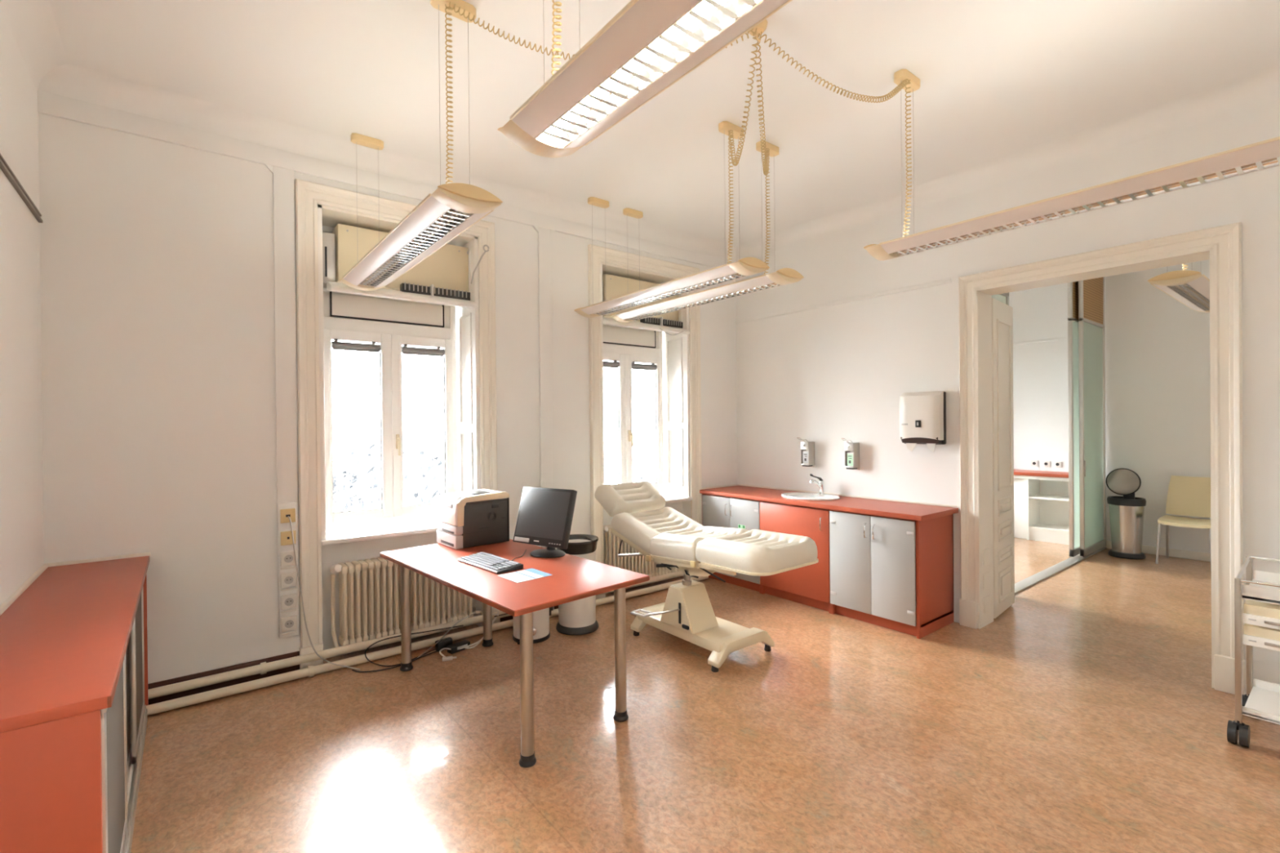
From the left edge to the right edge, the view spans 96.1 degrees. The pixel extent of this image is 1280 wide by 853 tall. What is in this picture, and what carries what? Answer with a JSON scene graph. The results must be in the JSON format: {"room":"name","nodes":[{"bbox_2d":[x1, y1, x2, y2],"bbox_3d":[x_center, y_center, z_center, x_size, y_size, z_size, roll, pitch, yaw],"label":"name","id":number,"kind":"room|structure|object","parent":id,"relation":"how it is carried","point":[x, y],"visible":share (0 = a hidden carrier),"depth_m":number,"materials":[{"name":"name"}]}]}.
{"room":"examination room","nodes":[
{"label":"examination room","id":0,"kind":"room"},
{"bbox_2d":[0,6,44,605],"bbox_3d":[-1.395,-0.140,0.682,0.200,3.400,6.600,-1,0,-38],"label":"wall","id":1,"kind":"structure","parent":0,"point":[21,467],"depth_m":2.54,"materials":[{"name":"paint"}]},
{"bbox_2d":[0,153,43,222],"bbox_3d":[-1.217,-1.060,0.616,0.016,0.042,5.870,-1,0,-38],"label":"rail","id":2,"kind":"object","parent":1,"relation":"attached to","point":[4,166],"visible":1,"depth_m":2.53,"materials":[{"name":"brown metal"}]},
{"bbox_2d":[38,112,737,684],"bbox_3d":[0.551,-0.180,6.111,9.590,3.400,0.500,-1,0,-38],"label":"wall","id":3,"kind":"structure","parent":0,"point":[158,402],"depth_m":3.33,"materials":[{"name":"paint"}]},
{"bbox_2d":[264,164,299,637],"bbox_3d":[-2.227,-0.152,3.583,0.156,2.915,0.018,-1,0,-38],"label":"wall strip","id":4,"kind":"object","parent":3,"relation":"attached to","point":[283,184],"visible":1,"depth_m":3.59,"materials":[{"name":"paint"}]},
{"bbox_2d":[277,502,298,638],"bbox_3d":[-2.185,0.890,3.577,0.104,0.830,0.038,-1,0,-38],"label":"strip","id":5,"kind":"object","parent":4,"relation":"attached to","point":[288,599],"visible":1,"depth_m":3.56,"materials":[{"name":"paint"}]},
{"bbox_2d":[280,508,295,523],"bbox_3d":[-2.183,0.553,3.569,0.080,0.084,0.014,-1,0,-38],"label":"outlet","id":6,"kind":"object","parent":5,"relation":"attached to","point":[284,513],"depth_m":3.56,"materials":[{"name":"yellow plastic"}]},
{"bbox_2d":[280,551,296,569],"bbox_3d":[-2.179,0.829,3.569,0.086,0.109,0.018,-1,0,-38],"label":"power socket","id":7,"kind":"object","parent":5,"relation":"attached to","point":[287,562],"depth_m":3.56,"materials":[{"name":"grey plastic"}]},
{"bbox_2d":[280,530,295,545],"bbox_3d":[-2.182,0.692,3.570,0.080,0.084,0.014,-1,0,-38],"label":"outlet","id":8,"kind":"object","parent":5,"relation":"attached to","point":[286,535],"depth_m":3.56,"materials":[{"name":"yellow plastic"}]},
{"bbox_2d":[280,615,297,635],"bbox_3d":[-2.175,1.234,3.571,0.086,0.109,0.018,-1,0,-38],"label":"power socket","id":9,"kind":"object","parent":5,"relation":"attached to","point":[288,623],"depth_m":3.57,"materials":[{"name":"grey plastic"}]},
{"bbox_2d":[280,593,297,613],"bbox_3d":[-2.177,1.096,3.570,0.086,0.109,0.018,-1,0,-38],"label":"power socket","id":10,"kind":"object","parent":5,"relation":"attached to","point":[288,601],"depth_m":3.57,"materials":[{"name":"grey plastic"}]},
{"bbox_2d":[280,572,297,591],"bbox_3d":[-2.178,0.962,3.570,0.086,0.109,0.018,-1,0,-38],"label":"power socket","id":11,"kind":"object","parent":5,"relation":"attached to","point":[288,580],"depth_m":3.57,"materials":[{"name":"grey plastic"}]},
{"bbox_2d":[147,605,558,705],"bbox_3d":[-0.988,1.473,4.561,5.220,0.135,0.012,-1,0,-38],"label":"baseboard","id":12,"kind":"structure","parent":3,"relation":"attached to","point":[175,695],"depth_m":3.39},
{"bbox_2d":[37,89,734,267],"bbox_3d":[-1.015,-1.679,4.546,5.220,0.110,0.018,-1,0,-38],"label":"frieze","id":13,"kind":"object","parent":3,"relation":"attached to","point":[49,104],"visible":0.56,"depth_m":3.62,"materials":[{"name":"paint"}]},
{"bbox_2d":[294,178,500,669],"bbox_3d":[-1.770,-0.007,4.212,1.340,3.112,0.496,-1,0,-38],"label":"window","id":14,"kind":"structure","parent":3,"relation":"in","point":[394,325],"depth_m":4.23,"materials":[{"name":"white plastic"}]},
{"bbox_2d":[331,338,380,352],"bbox_3d":[-2.058,-0.587,4.175,0.320,0.077,0.048,-1,0,-38],"label":"roller blind","id":15,"kind":"object","parent":14,"relation":"attached to","point":[335,344],"depth_m":4.17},
{"bbox_2d":[322,223,476,308],"bbox_3d":[-1.740,-1.136,4.156,1.030,0.490,0.327,-1,0,-38],"label":"air conditioner","id":16,"kind":"object","parent":14,"relation":"attached to","point":[442,277],"visible":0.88,"depth_m":4.12,"materials":[{"name":"beige paint"}]},
{"bbox_2d":[400,283,470,300],"bbox_3d":[-1.513,-0.991,4.275,0.500,0.065,0.058,-1,0,-38],"label":"grille","id":17,"kind":"object","parent":16,"relation":"attached to","point":[413,288],"depth_m":4.25,"materials":[{"name":"grey plastic"}]},
{"bbox_2d":[401,343,444,356],"bbox_3d":[-1.684,-0.591,4.471,0.320,0.077,0.048,-1,0,-38],"label":"roller blind","id":18,"kind":"object","parent":14,"relation":"attached to","point":[415,350],"depth_m":4.47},
{"bbox_2d":[329,556,483,647],"bbox_3d":[-1.624,1.179,4.105,1.051,0.567,0.150,-1,0,-38],"label":"radiator","id":19,"kind":"object","parent":3,"relation":"attached to","point":[370,590],"visible":0.73,"depth_m":3.94,"materials":[{"name":"white metal"}]},
{"bbox_2d":[147,570,684,699],"bbox_3d":[-1.200,1.451,4.344,4.620,0.068,0.068,-1,0,-38],"label":"pipe","id":20,"kind":"object","parent":3,"relation":"attached to","point":[262,668],"visible":0.47,"depth_m":3.62,"materials":[{"name":"metal"}]},
{"bbox_2d":[470,244,489,284],"bbox_3d":[-1.208,-1.225,4.343,0.141,0.299,0.031,-1,0,-10],"label":"cable","id":21,"kind":"object","parent":3,"relation":"attached to","point":[484,246],"visible":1,"depth_m":4.34,"materials":[{"name":"white plastic"}]},
{"bbox_2d":[532,225,555,609],"bbox_3d":[-0.772,-0.045,4.732,0.210,3.165,0.020,-1,0,-38],"label":"wall strip","id":22,"kind":"object","parent":3,"relation":"attached to","point":[544,234],"visible":0.63,"depth_m":4.72,"materials":[{"name":"paint"}]},
{"bbox_2d":[603,524,680,577],"bbox_3d":[0.050,1.159,5.429,1.051,0.567,0.150,-1,0,-38],"label":"radiator","id":23,"kind":"object","parent":3,"relation":"attached to","point":[638,564],"visible":0.25,"depth_m":5.25,"materials":[{"name":"white metal"}]},
{"bbox_2d":[587,244,702,599],"bbox_3d":[-0.047,-0.029,5.576,1.331,3.112,0.496,-1,0,-38],"label":"window","id":24,"kind":"structure","parent":3,"relation":"in","point":[624,348],"depth_m":5.74,"materials":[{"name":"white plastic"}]},
{"bbox_2d":[603,360,619,368],"bbox_3d":[-0.338,-0.608,5.536,0.320,0.077,0.048,-1,0,-38],"label":"roller blind","id":25,"kind":"object","parent":24,"relation":"attached to","point":[614,363],"depth_m":5.57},
{"bbox_2d":[631,361,657,370],"bbox_3d":[0.036,-0.613,5.832,0.320,0.077,0.048,-1,0,-38],"label":"roller blind","id":26,"kind":"object","parent":24,"relation":"attached to","point":[635,365],"depth_m":5.83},
{"bbox_2d":[602,273,689,333],"bbox_3d":[-0.011,-1.158,5.524,1.030,0.490,0.327,-1,0,-38],"label":"air conditioner","id":27,"kind":"object","parent":24,"relation":"attached to","point":[613,286],"visible":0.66,"depth_m":5.44,"materials":[{"name":"beige metal"}]},
{"bbox_2d":[640,317,683,328],"bbox_3d":[0.216,-1.013,5.643,0.500,0.065,0.058,-1,0,-38],"label":"grille","id":28,"kind":"object","parent":27,"relation":"attached to","point":[669,322],"depth_m":5.62,"materials":[{"name":"grey plastic"}]},
{"bbox_2d":[48,0,1279,245],"bbox_3d":[2.412,-1.938,3.731,9.990,0.100,6.650,-1,0,-38],"label":"ceiling","id":29,"kind":"structure","parent":0,"point":[998,78],"depth_m":3.07,"materials":[{"name":"paint"}]},
{"bbox_2d":[0,0,69,90],"bbox_3d":[-1.188,-1.777,0.660,0.130,0.130,5.900,-1,0,-38],"label":"cove","id":30,"kind":"object","parent":29,"relation":"attached to","point":[33,25],"visible":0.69,"depth_m":2.64,"materials":[{"name":"paint"}]},
{"bbox_2d":[38,63,736,262],"bbox_3d":[-0.982,-1.794,4.501,5.220,0.130,0.130,-1,0,-38],"label":"cove","id":31,"kind":"object","parent":29,"relation":"attached to","point":[68,80],"visible":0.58,"depth_m":3.67,"materials":[{"name":"paint"}]},
{"bbox_2d":[339,0,754,290],"bbox_3d":[-0.883,-1.382,2.892,2.725,0.943,0.989,0,0,28],"label":"pendant lamp","id":32,"kind":"object","parent":29,"relation":"hanging from","point":[451,209],"visible":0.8,"depth_m":2.64,"materials":[{"name":"beige metal"}]},
{"bbox_2d":[497,0,792,157],"bbox_3d":[0.617,-1.391,1.536,1.305,0.943,1.900,-1,0,-38],"label":"pendant lamp","id":33,"kind":"object","parent":29,"relation":"hanging from","point":[648,46],"visible":1,"depth_m":1.50,"materials":[{"name":"beige metal"}]},
{"bbox_2d":[573,33,769,317],"bbox_3d":[0.257,-1.397,3.904,0.623,0.943,2.454,-1,0,-27],"label":"pendant lamp","id":34,"kind":"object","parent":29,"relation":"hanging from","point":[747,266],"visible":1,"depth_m":3.69,"materials":[{"name":"beige metal"}]},
{"bbox_2d":[608,267,804,322],"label":"pendant lamp","id":35,"kind":"object","parent":29,"relation":"hanging from","point":[782,277],"depth_m":4.15,"materials":[{"name":"beige metal"}]},
{"bbox_2d":[748,19,767,42],"bbox_3d":[0.541,-1.829,2.672,0.100,0.074,0.100,-1,0,-38],"label":"rosette","id":36,"kind":"object","parent":29,"relation":"attached to","point":[762,27],"visible":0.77,"depth_m":2.66,"materials":[{"name":"beige plastic"}]},
{"bbox_2d":[754,40,778,264],"label":"cable","id":37,"kind":"object","parent":29,"relation":"hanging from","point":[766,148],"depth_m":3.74,"materials":[{"name":"beige plastic"}]},
{"bbox_2d":[735,65,1279,262],"bbox_3d":[2.804,-1.827,3.817,0.130,0.130,5.900,-1,0,-38],"label":"cove","id":38,"kind":"object","parent":29,"relation":"attached to","point":[1262,87],"visible":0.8,"depth_m":3.89,"materials":[{"name":"paint"}]},
{"bbox_2d":[755,31,1279,260],"bbox_3d":[1.566,-1.402,2.268,1.103,0.943,1.931,-1,0,-38],"label":"pendant lamp","id":39,"kind":"object","parent":29,"relation":"hanging from","point":[1264,154],"visible":1,"depth_m":2.48,"materials":[{"name":"beige metal"}]},
{"bbox_2d":[1147,263,1209,312],"bbox_3d":[4.374,-1.452,4.522,1.774,0.913,0.280,-1,0,-38],"label":"pendant lamp","id":40,"kind":"object","parent":29,"relation":"hanging from","point":[1191,288],"visible":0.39,"depth_m":4.15,"materials":[{"name":"beige metal"}]},
{"bbox_2d":[130,537,1279,852],"bbox_3d":[2.460,1.562,3.726,9.990,0.100,6.600,-1,0,-38],"label":"floor","id":41,"kind":"structure","parent":0,"point":[1087,717],"depth_m":2.79,"materials":[{"name":"orange laminate"}]},
{"bbox_2d":[0,551,150,852],"bbox_3d":[-2.209,1.127,2.226,0.415,0.868,2.139,-1,0,-38],"label":"base cabinet","id":42,"kind":"object","parent":41,"relation":"on","point":[74,695],"visible":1,"depth_m":1.69,"materials":[{"name":"red laminate"}]},
{"bbox_2d":[288,515,359,670],"bbox_3d":[-1.978,1.052,3.611,0.401,1.001,0.038,-1,0,-13],"label":"cable","id":43,"kind":"object","parent":41,"relation":"on","point":[289,517],"visible":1,"depth_m":3.58,"materials":[{"name":"grey plastic"}]},
{"bbox_2d":[351,650,437,672],"bbox_3d":[-1.539,1.542,3.797,0.634,0.010,0.130,-1,0,-38],"label":"power cable","id":44,"kind":"object","parent":41,"relation":"on","point":[437,651],"visible":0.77,"depth_m":3.67,"materials":[{"name":"black plastic"}]},
{"bbox_2d":[364,625,463,666],"bbox_3d":[-1.488,1.473,3.874,0.656,0.150,0.137,-1,0,-38],"label":"power cable","id":45,"kind":"object","parent":41,"relation":"on","point":[460,625],"visible":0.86,"depth_m":3.81,"materials":[{"name":"black plastic"}]},
{"bbox_2d":[146,576,708,715],"bbox_3d":[-1.174,1.509,4.313,4.620,0.068,0.147,-1,0,-38],"label":"pipe","id":46,"kind":"object","parent":41,"relation":"on","point":[310,671],"visible":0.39,"depth_m":3.62,"materials":[{"name":"metal"}]},
{"bbox_2d":[435,637,452,652],"bbox_3d":[-1.359,1.511,3.991,0.110,0.070,0.045,-1,0,-43],"label":"power adapter","id":47,"kind":"object","parent":41,"relation":"on","point":[443,643],"visible":0.78,"depth_m":3.97,"materials":[{"name":"black plastic"}]},
{"bbox_2d":[417,613,475,657],"bbox_3d":[-1.343,1.458,4.030,0.027,0.172,0.486,0,0,33],"label":"power cable","id":48,"kind":"object","parent":41,"relation":"on","point":[473,613],"visible":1,"depth_m":4.00,"materials":[{"name":"black plastic"}]},
{"bbox_2d":[442,656,456,661],"bbox_3d":[-1.261,1.535,3.811,0.090,0.022,0.024,-1,0,-18],"label":"plug","id":49,"kind":"object","parent":41,"relation":"on","point":[447,658],"visible":1,"depth_m":3.80,"materials":[{"name":"white plastic"}]},
{"bbox_2d":[446,640,470,653],"bbox_3d":[-1.252,1.523,3.977,0.061,0.045,0.150,0,0,40],"label":"power adapter","id":50,"kind":"object","parent":41,"relation":"on","point":[455,648],"visible":0.96,"depth_m":3.95,"materials":[{"name":"black plastic"}]},
{"bbox_2d":[439,613,498,657],"bbox_3d":[-1.177,1.456,4.030,0.063,0.172,0.507,0,0,35],"label":"power cable","id":51,"kind":"object","parent":41,"relation":"on","point":[441,650],"visible":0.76,"depth_m":3.97,"materials":[{"name":"white plastic"}]},
{"bbox_2d":[465,611,498,648],"bbox_3d":[-1.117,1.458,4.121,0.038,0.158,0.365,0,0,25],"label":"power cable","id":52,"kind":"object","parent":41,"relation":"on","point":[493,621],"visible":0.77,"depth_m":4.04,"materials":[{"name":"white plastic"}]},
{"bbox_2d":[379,538,649,768],"bbox_3d":[-0.799,1.169,3.353,0.814,0.750,1.624,-1,0,-43],"label":"desk","id":53,"kind":"object","parent":41,"relation":"on","point":[574,578],"visible":0.92,"depth_m":3.01,"materials":[{"name":"red laminate"}]},
{"bbox_2d":[435,488,509,549],"bbox_3d":[-1.143,0.618,3.938,0.386,0.341,0.319,-1,0,-41],"label":"printer","id":54,"kind":"object","parent":53,"relation":"on","point":[480,517],"visible":1,"depth_m":3.82,"materials":[{"name":"grey plastic"}]},
{"bbox_2d":[436,520,462,535],"bbox_3d":[-1.266,0.673,3.832,0.052,0.055,0.315,-1,0,-41],"label":"paper tray","id":55,"kind":"object","parent":54,"relation":"on","point":[444,527],"depth_m":3.78,"materials":[{"name":"white plastic"}]},
{"bbox_2d":[436,529,463,549],"bbox_3d":[-1.266,0.748,3.832,0.054,0.084,0.315,-1,0,-41],"label":"paper tray","id":56,"kind":"object","parent":54,"relation":"on","point":[455,540],"depth_m":3.75,"materials":[{"name":"white plastic"}]},
{"bbox_2d":[462,490,489,494],"bbox_3d":[-1.123,0.455,3.963,0.120,0.008,0.180,-1,0,-41],"label":"tray","id":57,"kind":"object","parent":54,"relation":"on","point":[473,492],"depth_m":3.93,"materials":[{"name":"grey plastic"}]},
{"bbox_2d":[457,551,523,573],"bbox_3d":[-0.866,0.779,3.309,0.169,0.030,0.450,-1,0,-44],"label":"keyboard","id":58,"kind":"object","parent":53,"relation":"on","point":[492,563],"visible":1,"depth_m":3.26,"materials":[{"name":"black plastic"}]},
{"bbox_2d":[497,568,552,582],"bbox_3d":[-0.612,0.792,3.064,0.215,0.002,0.200,-1,0,-43],"label":"leaflet","id":59,"kind":"object","parent":53,"relation":"on","point":[531,574],"visible":1,"depth_m":3.06,"materials":[{"name":"paper"}]},
{"bbox_2d":[512,486,577,558],"bbox_3d":[-0.572,0.586,3.556,0.410,0.409,0.190,0,0,32],"label":"monitor","id":60,"kind":"object","parent":53,"relation":"on","point":[545,515],"visible":1,"depth_m":3.50,"materials":[{"name":"black plastic"}]},
{"bbox_2d":[512,606,553,644],"bbox_3d":[-0.793,1.320,4.214,0.307,0.440,0.272,-1,0,-38],"label":"pedal bin","id":61,"kind":"object","parent":41,"relation":"on","point":[541,633],"visible":0.32,"depth_m":4.12,"materials":[{"name":"white metal"}]},
{"bbox_2d":[555,533,598,635],"bbox_3d":[-0.481,1.194,4.391,0.336,0.684,0.336,-1,0,-38],"label":"waste bin","id":62,"kind":"object","parent":41,"relation":"on","point":[578,617],"visible":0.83,"depth_m":4.27,"materials":[{"name":"white plastic"}]},
{"bbox_2d":[594,480,818,672],"bbox_3d":[0.318,0.998,4.125,0.810,1.065,1.782,-1,0,-38],"label":"examination table","id":63,"kind":"object","parent":41,"relation":"on","point":[666,536],"visible":1,"depth_m":3.90,"materials":[{"name":"white leather"}]},
{"bbox_2d":[594,480,666,515],"bbox_3d":[-0.080,0.584,4.761,0.564,0.236,0.294,-1,0,-38],"label":"cushion","id":64,"kind":"object","parent":63,"relation":"on","point":[639,496],"depth_m":4.67,"materials":[{"name":"beige leather"}]},
{"bbox_2d":[610,506,703,554],"bbox_3d":[0.167,0.786,4.452,0.625,0.245,0.516,-1,0,-38],"label":"cushion","id":65,"kind":"object","parent":63,"relation":"on","point":[639,527],"depth_m":4.39,"materials":[{"name":"beige leather"}]},
{"bbox_2d":[650,526,749,561],"bbox_3d":[0.451,0.819,4.094,0.625,0.176,0.475,-1,0,-38],"label":"seat cushion","id":66,"kind":"object","parent":63,"relation":"on","point":[664,547],"depth_m":3.97,"materials":[{"name":"beige leather"}]},
{"bbox_2d":[695,528,817,573],"bbox_3d":[0.762,0.784,3.700,0.625,0.158,0.554,-1,0,-38],"label":"cushion","id":67,"kind":"object","parent":63,"relation":"on","point":[753,551],"depth_m":3.53,"materials":[{"name":"beige leather"}]},
{"bbox_2d":[702,493,761,593],"bbox_3d":[1.058,1.093,5.675,0.601,0.848,0.755,-1,0,-38],"label":"base cabinet","id":68,"kind":"object","parent":41,"relation":"on","point":[718,511],"visible":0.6,"depth_m":5.46,"materials":[{"name":"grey laminate"}]},
{"bbox_2d":[759,501,831,613],"bbox_3d":[1.515,1.091,5.097,0.601,0.848,0.720,-1,0,-38],"label":"base cabinet","id":69,"kind":"object","parent":41,"relation":"on","point":[808,585],"visible":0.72,"depth_m":4.86,"materials":[{"name":"red laminate"}]},
{"bbox_2d":[699,484,958,521],"bbox_3d":[1.516,0.641,5.107,0.598,0.052,2.234,-1,0,-38],"label":"countertop","id":70,"kind":"structure","parent":69,"relation":"on","point":[896,508],"depth_m":4.75,"materials":[{"name":"red laminate"}]},
{"bbox_2d":[781,492,839,500],"bbox_3d":[1.517,0.695,5.138,0.430,0.161,0.538,-1,0,-38],"label":"washbasin","id":71,"kind":"object","parent":70,"relation":"in","point":[797,495],"visible":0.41,"depth_m":5.17,"materials":[{"name":"ceramic"}]},
{"bbox_2d":[809,474,824,495],"bbox_3d":[1.597,0.524,5.201,0.194,0.202,0.052,-1,0,-38],"label":"faucet","id":72,"kind":"object","parent":70,"relation":"on","point":[820,484],"visible":1,"depth_m":5.22,"materials":[{"name":"silver metal"}]},
{"bbox_2d":[829,510,953,639],"bbox_3d":[1.960,1.089,4.534,0.601,0.848,0.715,-1,0,-38],"label":"base cabinet","id":73,"kind":"object","parent":41,"relation":"on","point":[891,573],"visible":0.95,"depth_m":4.31,"materials":[{"name":"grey laminate"}]},
{"bbox_2d":[1013,469,1069,545],"bbox_3d":[4.956,1.034,7.920,0.460,0.875,2.000,-1,0,-38],"label":"shelving unit","id":74,"kind":"object","parent":41,"relation":"on","point":[1041,498],"depth_m":7.55,"materials":[{"name":"white laminate"}]},
{"bbox_2d":[1013,469,1068,478],"bbox_3d":[4.952,0.617,7.918,0.460,0.040,2.000,-1,0,-38],"label":"countertop","id":75,"kind":"structure","parent":74,"relation":"on","point":[1016,472],"depth_m":7.42,"materials":[{"name":"red laminate"}]},
{"bbox_2d":[1028,493,1068,501],"bbox_3d":[5.388,0.918,7.380,0.410,0.025,0.575,-1,0,-38],"label":"shelf","id":76,"kind":"object","parent":74,"relation":"attached to","point":[1060,497],"depth_m":7.44,"materials":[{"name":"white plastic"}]},
{"bbox_2d":[1028,523,1069,533],"bbox_3d":[5.392,1.308,7.381,0.410,0.025,0.575,-1,0,-38],"label":"shelf","id":77,"kind":"object","parent":74,"relation":"attached to","point":[1037,527],"depth_m":7.42,"materials":[{"name":"white plastic"}]},
{"bbox_2d":[1014,546,1106,594],"bbox_3d":[4.078,-0.211,5.795,3.850,3.400,0.130,-1,0,-38],"label":"track","id":78,"kind":"object","parent":41,"relation":"on","point":[1033,580],"visible":0.16,"depth_m":5.84,"materials":[{"name":"metal"}]},
{"bbox_2d":[1067,280,1079,556],"bbox_3d":[5.126,-0.230,6.669,0.880,3.350,0.040,-1,0,-38],"label":"sliding glass panel","id":79,"kind":"object","parent":78,"relation":"attached to","point":[1073,287],"visible":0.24,"depth_m":6.43,"materials":[{"name":"glass"}]},
{"bbox_2d":[1078,276,1106,556],"bbox_3d":[5.257,-0.231,6.674,0.870,3.350,0.055,-1,0,-38],"label":"sliding glass panel","id":80,"kind":"object","parent":78,"relation":"attached to","point":[1091,331],"visible":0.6,"depth_m":6.64,"materials":[{"name":"glass"}]},
{"bbox_2d":[1106,468,1146,559],"bbox_3d":[5.511,0.976,6.524,0.339,0.994,0.339,0,0,30],"label":"bin","id":81,"kind":"object","parent":41,"relation":"on","point":[1126,512],"visible":1,"depth_m":6.46,"materials":[{"name":"silver metal"}]},
{"bbox_2d":[1155,475,1211,571],"bbox_3d":[5.869,1.012,6.154,0.495,0.922,0.455,-1,0,-36],"label":"chair","id":82,"kind":"object","parent":41,"relation":"on","point":[1186,495],"visible":0.82,"depth_m":6.22,"materials":[{"name":"yellow plastic"}]},
{"bbox_2d":[1226,555,1279,747],"bbox_3d":[3.192,1.091,2.639,0.520,0.838,0.653,-1,0,-38],"label":"trolley","id":83,"kind":"object","parent":41,"relation":"on","point":[1261,589],"visible":1,"depth_m":2.73,"materials":[{"name":"metal"}]},
{"bbox_2d":[1241,569,1279,604],"bbox_3d":[3.189,0.780,2.638,0.420,0.070,0.561,-1,0,-38],"label":"tray","id":84,"kind":"object","parent":83,"relation":"on","point":[1252,591],"depth_m":2.71,"materials":[{"name":"white plastic"}]},
{"bbox_2d":[1242,678,1279,724],"bbox_3d":[3.194,1.337,2.640,0.420,0.055,0.561,-1,0,-38],"label":"tray","id":85,"kind":"object","parent":83,"relation":"on","point":[1263,703],"depth_m":2.83,"materials":[{"name":"white plastic"}]},
{"bbox_2d":[735,99,1279,694],"bbox_3d":[2.956,-0.193,3.933,0.220,3.400,5.900,-1,0,-38],"label":"wall","id":86,"kind":"structure","parent":0,"point":[824,376],"depth_m":4.54,"materials":[{"name":"paint"}]},
{"bbox_2d":[796,437,814,466],"bbox_3d":[1.534,0.241,5.388,0.213,0.285,0.090,-1,0,-38],"label":"soap dispenser","id":87,"kind":"object","parent":86,"relation":"attached to","point":[807,448],"visible":1,"depth_m":5.40,"materials":[{"name":"plastic"}]},
{"bbox_2d":[802,449,808,463],"bbox_3d":[1.579,0.271,5.424,0.070,0.175,0.068,-1,0,-38],"label":"bottle","id":88,"kind":"object","parent":87,"relation":"on","point":[805,452],"depth_m":5.40,"materials":[{"name":"grey plastic"}]},
{"bbox_2d":[735,278,951,323],"bbox_3d":[1.714,-1.123,5.302,0.012,0.034,2.215,-1,0,-38],"label":"rail","id":89,"kind":"object","parent":86,"relation":"attached to","point":[949,280],"visible":1,"depth_m":5.09,"materials":[{"name":"paint"}]},
{"bbox_2d":[840,438,859,470],"bbox_3d":[1.819,0.240,5.027,0.213,0.285,0.090,-1,0,-38],"label":"soap dispenser","id":90,"kind":"object","parent":86,"relation":"attached to","point":[851,449],"visible":1,"depth_m":5.04,"materials":[{"name":"plastic"}]},
{"bbox_2d":[846,451,853,466],"bbox_3d":[1.864,0.270,5.063,0.070,0.175,0.068,-1,0,-38],"label":"bottle","id":91,"kind":"object","parent":90,"relation":"on","point":[849,454],"depth_m":5.04,"materials":[{"name":"grey plastic"}]},
{"bbox_2d":[899,391,946,452],"bbox_3d":[2.227,-0.036,4.560,0.149,0.477,0.326,-1,0,-38],"label":"paper towel dispenser","id":92,"kind":"object","parent":86,"relation":"attached to","point":[922,415],"visible":1,"depth_m":4.49,"materials":[{"name":"white plastic"}]},
{"bbox_2d":[906,443,936,452],"bbox_3d":[2.224,0.157,4.564,0.018,0.092,0.250,-1,0,-38],"label":"paper towel","id":93,"kind":"object","parent":92,"relation":"hanging from","point":[910,446],"depth_m":4.59,"materials":[{"name":"white paper"}]},
{"bbox_2d":[991,297,1014,618],"bbox_3d":[2.906,0.244,4.668,0.555,2.480,0.112,-1,0,-44],"label":"door","id":94,"kind":"structure","parent":86,"relation":"in","point":[1002,313],"depth_m":4.60,"materials":[{"name":"beige paint"}]},
{"bbox_2d":[958,222,1245,694],"bbox_3d":[3.001,0.184,3.877,0.306,2.645,1.502,-1,0,-38],"label":"door frame","id":95,"kind":"structure","parent":86,"relation":"attached to","point":[1221,245],"depth_m":3.54,"materials":[{"name":"beige paint"}]},
{"bbox_2d":[1008,283,1068,471],"bbox_3d":[5.234,-0.231,8.081,0.200,3.400,2.220,-1,0,-38],"label":"wall","id":96,"kind":"structure","parent":0,"point":[1040,369],"depth_m":7.73,"materials":[{"name":"paint"}]},
{"bbox_2d":[1013,337,1067,345],"bbox_3d":[5.143,-1.145,8.011,0.012,0.030,2.220,-1,0,-38],"label":"rail","id":97,"kind":"object","parent":96,"relation":"attached to","point":[1064,338],"depth_m":7.71,"materials":[{"name":"paint"}]},
{"bbox_2d":[1053,461,1061,467],"bbox_3d":[5.500,0.498,7.581,0.017,0.080,0.080,-1,0,-38],"label":"wall socket","id":98,"kind":"object","parent":96,"relation":"attached to","point":[1056,464],"visible":1,"depth_m":7.58,"materials":[{"name":"white plastic"}]},
{"bbox_2d":[1104,259,1210,553],"bbox_3d":[6.947,-0.237,5.674,0.500,3.400,3.680,-1,0,-38],"label":"wall","id":99,"kind":"structure","parent":0,"point":[1157,387],"depth_m":6.58,"materials":[{"name":"paint"}]},
{"bbox_2d":[1104,540,1210,561],"bbox_3d":[6.760,1.420,5.521,0.015,0.090,3.680,-1,0,-38],"label":"baseboard","id":100,"kind":"structure","parent":99,"relation":"attached to","point":[1193,555],"depth_m":6.45,"materials":[{"name":"beige paint"}]},
{"label":"outside","id":101,"kind":"structure","parent":0,"visible":0},
{"bbox_2d":[325,438,443,530],"bbox_3d":[-3.660,2.619,8.836,3.861,4.866,3.867,-1,0,-38],"label":"tree","id":102,"kind":"object","parent":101,"point":[348,468],"visible":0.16,"depth_m":8.24,"materials":[{"name":"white plant"}]},
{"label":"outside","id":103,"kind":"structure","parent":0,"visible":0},
{"bbox_2d":[604,451,653,484],"bbox_3d":[-0.883,2.738,11.787,3.480,4.554,3.499,-1,0,-38],"label":"tree","id":104,"kind":"object","parent":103,"point":[640,475],"visible":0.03,"depth_m":11.56,"materials":[{"name":"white plant"}]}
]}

